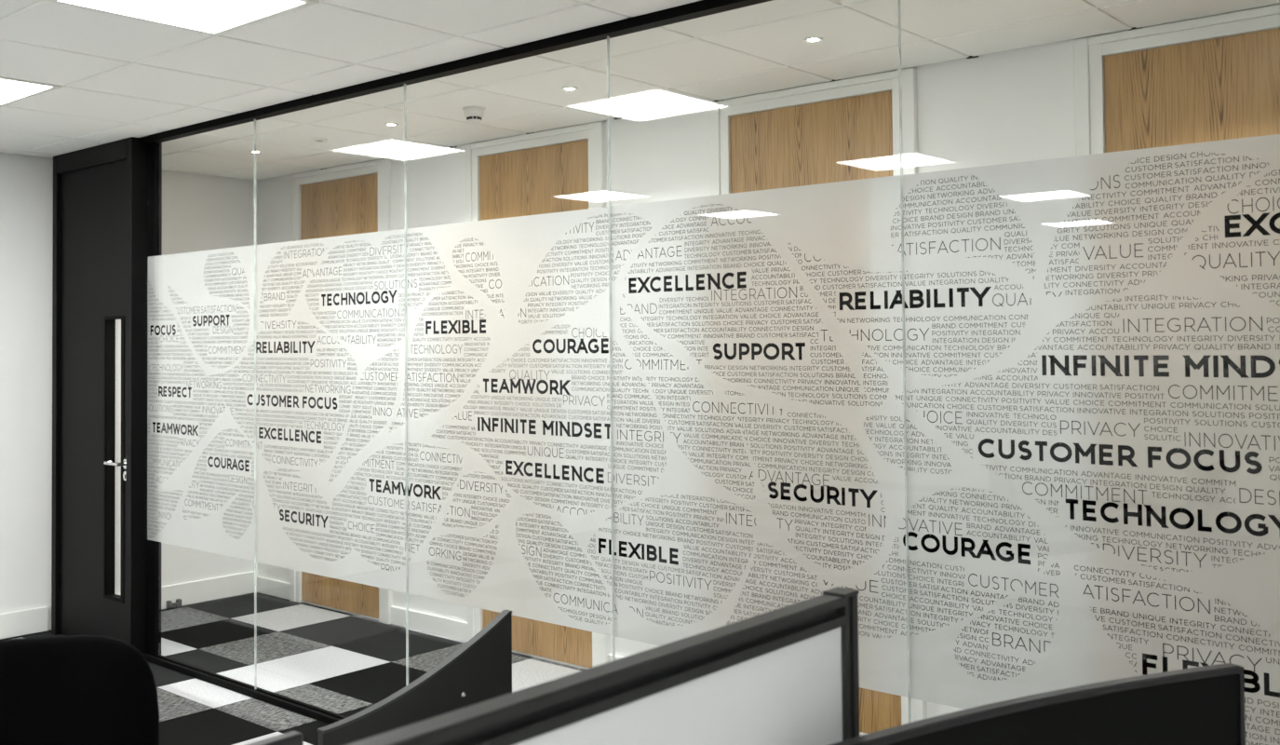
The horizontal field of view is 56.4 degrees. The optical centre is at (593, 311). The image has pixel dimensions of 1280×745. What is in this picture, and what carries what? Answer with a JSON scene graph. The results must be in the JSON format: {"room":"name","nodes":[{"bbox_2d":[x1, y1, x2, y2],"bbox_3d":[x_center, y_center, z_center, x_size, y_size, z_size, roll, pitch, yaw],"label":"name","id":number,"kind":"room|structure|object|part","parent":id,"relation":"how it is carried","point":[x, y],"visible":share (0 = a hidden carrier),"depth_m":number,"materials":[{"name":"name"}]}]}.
{"room":"open-plan office","nodes":[
{"label":"open-plan office","id":0,"kind":"room"},
{"bbox_2d":[0,152,257,630],"bbox_3d":[-5.822,0.391,3.900,0.120,2.761,10.710,-2,-2,42],"label":"wall","id":1,"kind":"structure","parent":0,"point":[200,212],"depth_m":6.79,"materials":[{"name":"white paint"}]},
{"bbox_2d":[0,606,48,639],"bbox_3d":[-6.215,1.684,3.310,0.016,0.140,9.340,-2,-2,42],"label":"baseboard","id":2,"kind":"structure","parent":1,"relation":"attached to","point":[33,620],"depth_m":6.69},
{"bbox_2d":[117,569,258,609],"bbox_3d":[-2.627,1.758,7.345,0.016,0.140,1.280,-2,-2,42],"label":"baseboard","id":3,"kind":"structure","parent":1,"relation":"attached to","point":[192,592],"depth_m":7.55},
{"bbox_2d":[1,592,862,744],"bbox_3d":[-2.272,1.715,0.719,9.550,0.120,10.910,-2,-2,42],"label":"floor","id":4,"kind":"structure","parent":0,"point":[342,663],"depth_m":6.04,"materials":[{"name":"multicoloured carpet"}]},
{"bbox_2d":[0,633,159,744],"bbox_3d":[-0.958,1.130,1.890,0.645,1.085,0.650,0,-2,-30],"label":"office chair","id":5,"kind":"object","parent":4,"relation":"on","point":[82,689],"visible":1,"depth_m":2.16,"materials":[{"name":"black fabric"}]},
{"bbox_2d":[165,598,181,609],"bbox_3d":[-2.588,1.803,7.349,0.034,0.050,0.090,-2,-2,42],"label":"door stop","id":6,"kind":"object","parent":4,"relation":"on","point":[168,603],"visible":1,"depth_m":7.33,"materials":[{"name":"grey metal"}]},
{"bbox_3d":[-0.316,1.304,1.891,1.204,0.730,1.690,-2,-2,42],"label":"desk","id":7,"kind":"object","parent":4,"relation":"on","visible":0},
{"bbox_2d":[246,730,303,744],"bbox_3d":[-0.558,0.754,1.439,0.180,0.350,0.518,-2,-2,42],"label":"monitor","id":8,"kind":"object","parent":7,"relation":"on","point":[293,737],"visible":1,"depth_m":1.63,"materials":[{"name":"plastic"}]},
{"bbox_2d":[317,609,511,744],"bbox_3d":[-0.395,0.924,2.740,0.026,0.374,0.564,-2,-2,42],"label":"screen","id":9,"kind":"object","parent":7,"relation":"attached to","point":[480,670],"visible":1,"depth_m":2.79,"materials":[{"name":"grey laminate"}]},
{"bbox_3d":[0.600,1.281,1.311,0.825,0.730,1.700,-2,-2,42],"label":"desk","id":10,"kind":"object","parent":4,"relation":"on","visible":0},
{"bbox_2d":[347,586,859,744],"bbox_3d":[-0.127,0.671,1.174,0.056,0.554,1.512,-2,-2,42],"label":"screen","id":11,"kind":"object","parent":10,"relation":"attached to","point":[787,675],"visible":1,"depth_m":1.47,"materials":[{"name":"grey metal"}]},
{"bbox_3d":[-0.128,0.658,1.173,0.018,0.441,1.439,-2,-2,42],"label":"panel","id":12,"kind":"part","parent":11,"relation":"part of","materials":[{"name":"white fabric"}]},
{"bbox_3d":[0.362,0.666,1.724,0.034,0.514,0.036,-2,-2,42],"label":"post","id":13,"kind":"part","parent":11,"relation":"part of","materials":[{"name":"grey metal"}]},
{"bbox_2d":[830,662,1245,744],"bbox_3d":[0.637,0.741,1.714,0.814,0.370,0.190,1,-2,-35],"label":"divider","id":14,"kind":"object","parent":10,"relation":"on","point":[1205,705],"visible":1,"depth_m":1.77,"materials":[{"name":"plastic"}]},
{"bbox_2d":[141,0,911,724],"bbox_3d":[0.123,0.365,4.037,6.556,2.709,0.075,-2,-2,42],"label":"glass wall","id":15,"kind":"structure","parent":0,"point":[704,7],"depth_m":4.81,"materials":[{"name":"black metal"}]},
{"bbox_2d":[51,136,148,653],"bbox_3d":[-2.740,0.452,6.512,1.013,2.710,0.150,-2,-2,42],"label":"door","id":16,"kind":"structure","parent":15,"relation":"in","point":[100,243],"depth_m":6.43,"materials":[{"name":"black wood"}]},
{"bbox_3d":[-3.016,0.465,6.782,0.052,2.703,0.112,-2,-2,42],"label":"frame","id":17,"kind":"part","parent":16,"relation":"part of","materials":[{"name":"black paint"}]},
{"bbox_3d":[-2.703,-0.845,6.528,0.814,0.103,0.112,-2,-2,42],"label":"frame","id":18,"kind":"part","parent":16,"relation":"part of","materials":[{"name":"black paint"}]},
{"bbox_3d":[-2.496,0.793,6.230,0.170,0.052,0.062,-2,-2,42],"label":"lever handle","id":19,"kind":"part","parent":16,"relation":"part of","materials":[{"name":"silver metal"}]},
{"bbox_3d":[-2.369,0.445,6.207,0.052,2.703,0.112,-2,-2,42],"label":"frame","id":20,"kind":"part","parent":16,"relation":"part of","materials":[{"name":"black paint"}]},
{"bbox_3d":[-2.285,0.443,6.204,0.076,2.705,0.036,-2,-2,42],"label":"post","id":21,"kind":"part","parent":15,"relation":"part of","materials":[{"name":"black metal"}]},
{"bbox_2d":[147,134,1279,744],"bbox_3d":[0.095,0.372,4.062,6.483,1.472,0.001,-2,-2,42],"label":"film","id":22,"kind":"object","parent":15,"relation":"attached to","point":[1093,341],"visible":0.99,"depth_m":3.59,"materials":[{"name":"white plastic"}]},
{"bbox_2d":[0,0,1279,180],"bbox_3d":[-2.295,-1.123,0.792,9.550,0.151,10.910,-2,-2,42],"label":"ceiling","id":23,"kind":"structure","parent":0,"point":[119,77],"depth_m":4.58,"materials":[{"name":"tile"}]},
{"bbox_3d":[-0.581,-1.032,2.718,9.350,0.024,0.024,-2,-2,42],"label":"grid rail","id":24,"kind":"part","parent":23,"relation":"part of","materials":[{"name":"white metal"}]},
{"bbox_2d":[0,76,61,107],"bbox_3d":[-2.642,-0.947,4.951,0.594,0.024,0.594,-2,-2,42],"label":"recessed light","id":25,"kind":"object","parent":23,"relation":"in","point":[12,90],"visible":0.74,"depth_m":5.03,"materials":[{"name":"white plastic"}]},
{"bbox_2d":[0,79,48,103],"bbox_3d":[-2.642,-0.946,4.951,0.544,0.010,0.544,-2,-2,42],"label":"diffuser","id":26,"kind":"object","parent":25,"relation":"attached to","point":[11,91],"depth_m":5.05,"materials":[{"name":"white plastic"}]},
{"bbox_2d":[45,0,317,36],"bbox_3d":[-1.296,-0.989,3.756,0.594,0.024,0.594,-2,-2,42],"label":"recessed light","id":27,"kind":"object","parent":23,"relation":"in","point":[215,18],"visible":1,"depth_m":3.87,"materials":[{"name":"white plastic"}]},
{"bbox_3d":[-0.182,-1.023,3.166,9.350,0.024,0.024,-2,-2,42],"label":"grid rail","id":28,"kind":"part","parent":23,"relation":"part of","materials":[{"name":"white metal"}]},
{"bbox_3d":[0.217,-1.015,3.615,9.350,0.024,0.024,-2,-2,42],"label":"grid rail","id":29,"kind":"part","parent":23,"relation":"part of","materials":[{"name":"white metal"}]},
{"bbox_2d":[310,137,327,142],"bbox_3d":[-1.454,-0.907,6.316,0.084,0.014,0.084,-2,-2,42],"label":"ceiling sensor","id":30,"kind":"object","parent":23,"relation":"attached to","point":[318,140],"visible":1,"depth_m":6.30,"materials":[{"name":"white plastic"}]},
{"bbox_2d":[383,122,398,126],"bbox_3d":[-1.000,-0.926,5.893,0.072,0.006,0.072,-2,-2,42],"label":"recessed light","id":31,"kind":"object","parent":23,"relation":"in","point":[384,124],"visible":1,"depth_m":5.88,"materials":[{"name":"white plastic"}]},
{"bbox_3d":[-3.432,-1.055,0.904,0.024,0.024,9.369,-2,-2,42],"label":"grid rail","id":32,"kind":"part","parent":23,"relation":"part of","materials":[{"name":"white metal"}]},
{"bbox_2d":[462,106,485,122],"bbox_3d":[-0.553,-0.909,5.508,0.104,0.066,0.104,-2,-2,42],"label":"smoke detector","id":33,"kind":"object","parent":23,"relation":"attached to","point":[473,114],"visible":1,"depth_m":5.48,"materials":[{"name":"white plastic"}]},
{"bbox_3d":[0.616,-1.007,4.063,9.350,0.024,0.024,-2,-2,42],"label":"grid rail","id":34,"kind":"part","parent":23,"relation":"part of","materials":[{"name":"white metal"}]},
{"bbox_2d":[561,86,578,91],"bbox_3d":[-0.104,-0.954,5.096,0.072,0.006,0.072,-2,-2,42],"label":"recessed light","id":35,"kind":"object","parent":23,"relation":"in","point":[565,88],"visible":1,"depth_m":5.09,"materials":[{"name":"white plastic"}]},
{"bbox_3d":[-2.983,-1.069,0.505,0.024,0.024,9.369,-2,-2,42],"label":"grid rail","id":36,"kind":"part","parent":23,"relation":"part of","materials":[{"name":"white metal"}]},
{"bbox_3d":[1.014,-0.999,4.511,9.350,0.024,0.024,-2,-2,42],"label":"grid rail","id":37,"kind":"part","parent":23,"relation":"part of","materials":[{"name":"white metal"}]},
{"bbox_3d":[0.594,-0.995,4.528,0.024,0.024,1.275,-2,-2,42],"label":"grid rail","id":38,"kind":"part","parent":23,"relation":"part of","materials":[{"name":"white metal"}]},
{"bbox_2d":[803,36,822,42],"bbox_3d":[0.793,-0.982,4.300,0.072,0.006,0.072,-2,-2,42],"label":"recessed light","id":39,"kind":"object","parent":23,"relation":"in","point":[813,39],"visible":1,"depth_m":4.30,"materials":[{"name":"white plastic"}]},
{"bbox_3d":[1.043,-1.009,4.130,0.024,0.024,1.275,-2,-2,42],"label":"grid rail","id":40,"kind":"part","parent":23,"relation":"part of","materials":[{"name":"white metal"}]},
{"bbox_3d":[1.491,-1.023,3.731,0.024,0.024,1.275,-2,-2,42],"label":"grid rail","id":41,"kind":"part","parent":23,"relation":"part of","materials":[{"name":"white metal"}]},
{"bbox_2d":[256,3,1279,734],"bbox_3d":[1.314,0.355,4.802,9.590,2.761,0.120,-2,-2,42],"label":"wall","id":42,"kind":"structure","parent":0,"point":[1014,105],"depth_m":5.46,"materials":[{"name":"white paint"}]},
{"bbox_2d":[256,576,289,599],"bbox_3d":[-2.055,1.780,7.681,0.391,0.105,0.016,-2,-2,42],"label":"baseboard","id":43,"kind":"structure","parent":42,"relation":"attached to","point":[264,585],"depth_m":7.68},
{"bbox_2d":[288,158,392,623],"bbox_3d":[-1.548,0.466,7.258,0.991,2.701,0.050,-2,-2,42],"label":"door","id":44,"kind":"structure","parent":42,"relation":"in","point":[344,205],"depth_m":7.25,"materials":[{"name":"brown wood"}]},
{"bbox_3d":[-1.903,0.477,7.563,0.053,2.701,0.034,-2,-2,42],"label":"architrave","id":45,"kind":"part","parent":44,"relation":"part of","materials":[{"name":"white wood"}]},
{"bbox_3d":[-1.564,-0.870,7.286,0.885,0.029,0.034,-2,-2,42],"label":"architrave","id":46,"kind":"part","parent":44,"relation":"part of","materials":[{"name":"white wood"}]},
{"bbox_3d":[-1.202,0.455,6.940,0.053,2.701,0.034,-2,-2,42],"label":"architrave","id":47,"kind":"part","parent":44,"relation":"part of","materials":[{"name":"white wood"}]},
{"bbox_2d":[390,605,467,641],"bbox_3d":[-0.920,1.744,6.672,0.666,0.105,0.016,-2,-2,42],"label":"baseboard","id":48,"kind":"structure","parent":42,"relation":"attached to","point":[441,626],"depth_m":6.65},
{"bbox_2d":[464,121,609,667],"bbox_3d":[-0.306,0.427,6.155,0.999,2.701,0.050,-2,-2,42],"label":"door","id":49,"kind":"structure","parent":42,"relation":"in","point":[571,175],"depth_m":6.13,"materials":[{"name":"brown wood"}]},
{"bbox_3d":[-0.665,0.438,6.463,0.053,2.701,0.034,-2,-2,42],"label":"architrave","id":50,"kind":"part","parent":49,"relation":"part of","materials":[{"name":"white wood"}]},
{"bbox_3d":[-0.323,-0.908,6.183,0.893,0.029,0.034,-2,-2,42],"label":"architrave","id":51,"kind":"part","parent":49,"relation":"part of","materials":[{"name":"white wood"}]},
{"bbox_3d":[0.042,0.416,5.835,0.053,2.701,0.034,-2,-2,42],"label":"architrave","id":52,"kind":"part","parent":49,"relation":"part of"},
{"bbox_2d":[608,653,624,661],"bbox_3d":[0.318,1.706,5.572,0.649,0.105,0.016,-2,-2,42],"label":"baseboard","id":53,"kind":"structure","parent":42,"relation":"attached to","point":[610,654],"depth_m":5.76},
{"bbox_2d":[709,67,926,733],"bbox_3d":[0.926,0.389,5.059,1.002,2.701,0.050,-2,-2,42],"label":"door","id":54,"kind":"structure","parent":42,"relation":"in","point":[852,138],"depth_m":5.03,"materials":[{"name":"brown wood"}]},
{"bbox_3d":[0.566,0.400,5.368,0.053,2.701,0.034,-2,-2,42],"label":"architrave","id":55,"kind":"part","parent":54,"relation":"part of","materials":[{"name":"white wood"}]},
{"bbox_3d":[0.910,-0.947,5.088,0.896,0.029,0.034,-2,-2,42],"label":"architrave","id":56,"kind":"part","parent":54,"relation":"part of","materials":[{"name":"white wood"}]},
{"bbox_3d":[1.275,0.378,4.738,0.053,2.701,0.034,-2,-2,42],"label":"architrave","id":57,"kind":"part","parent":54,"relation":"part of","materials":[{"name":"white wood"}]},
{"bbox_2d":[1073,4,1279,156],"bbox_3d":[2.141,0.351,3.979,0.998,2.701,0.050,-2,-2,42],"label":"door","id":58,"kind":"structure","parent":42,"relation":"in","point":[1228,87],"depth_m":4.10,"materials":[{"name":"brown wood"}]},
{"bbox_3d":[1.783,0.362,4.287,0.053,2.701,0.034,-2,-2,42],"label":"architrave","id":59,"kind":"part","parent":58,"relation":"part of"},
{"bbox_3d":[2.125,-0.985,4.008,0.892,0.029,0.034,-2,-2,42],"label":"architrave","id":60,"kind":"part","parent":58,"relation":"part of","materials":[{"name":"white wood"}]}
]}

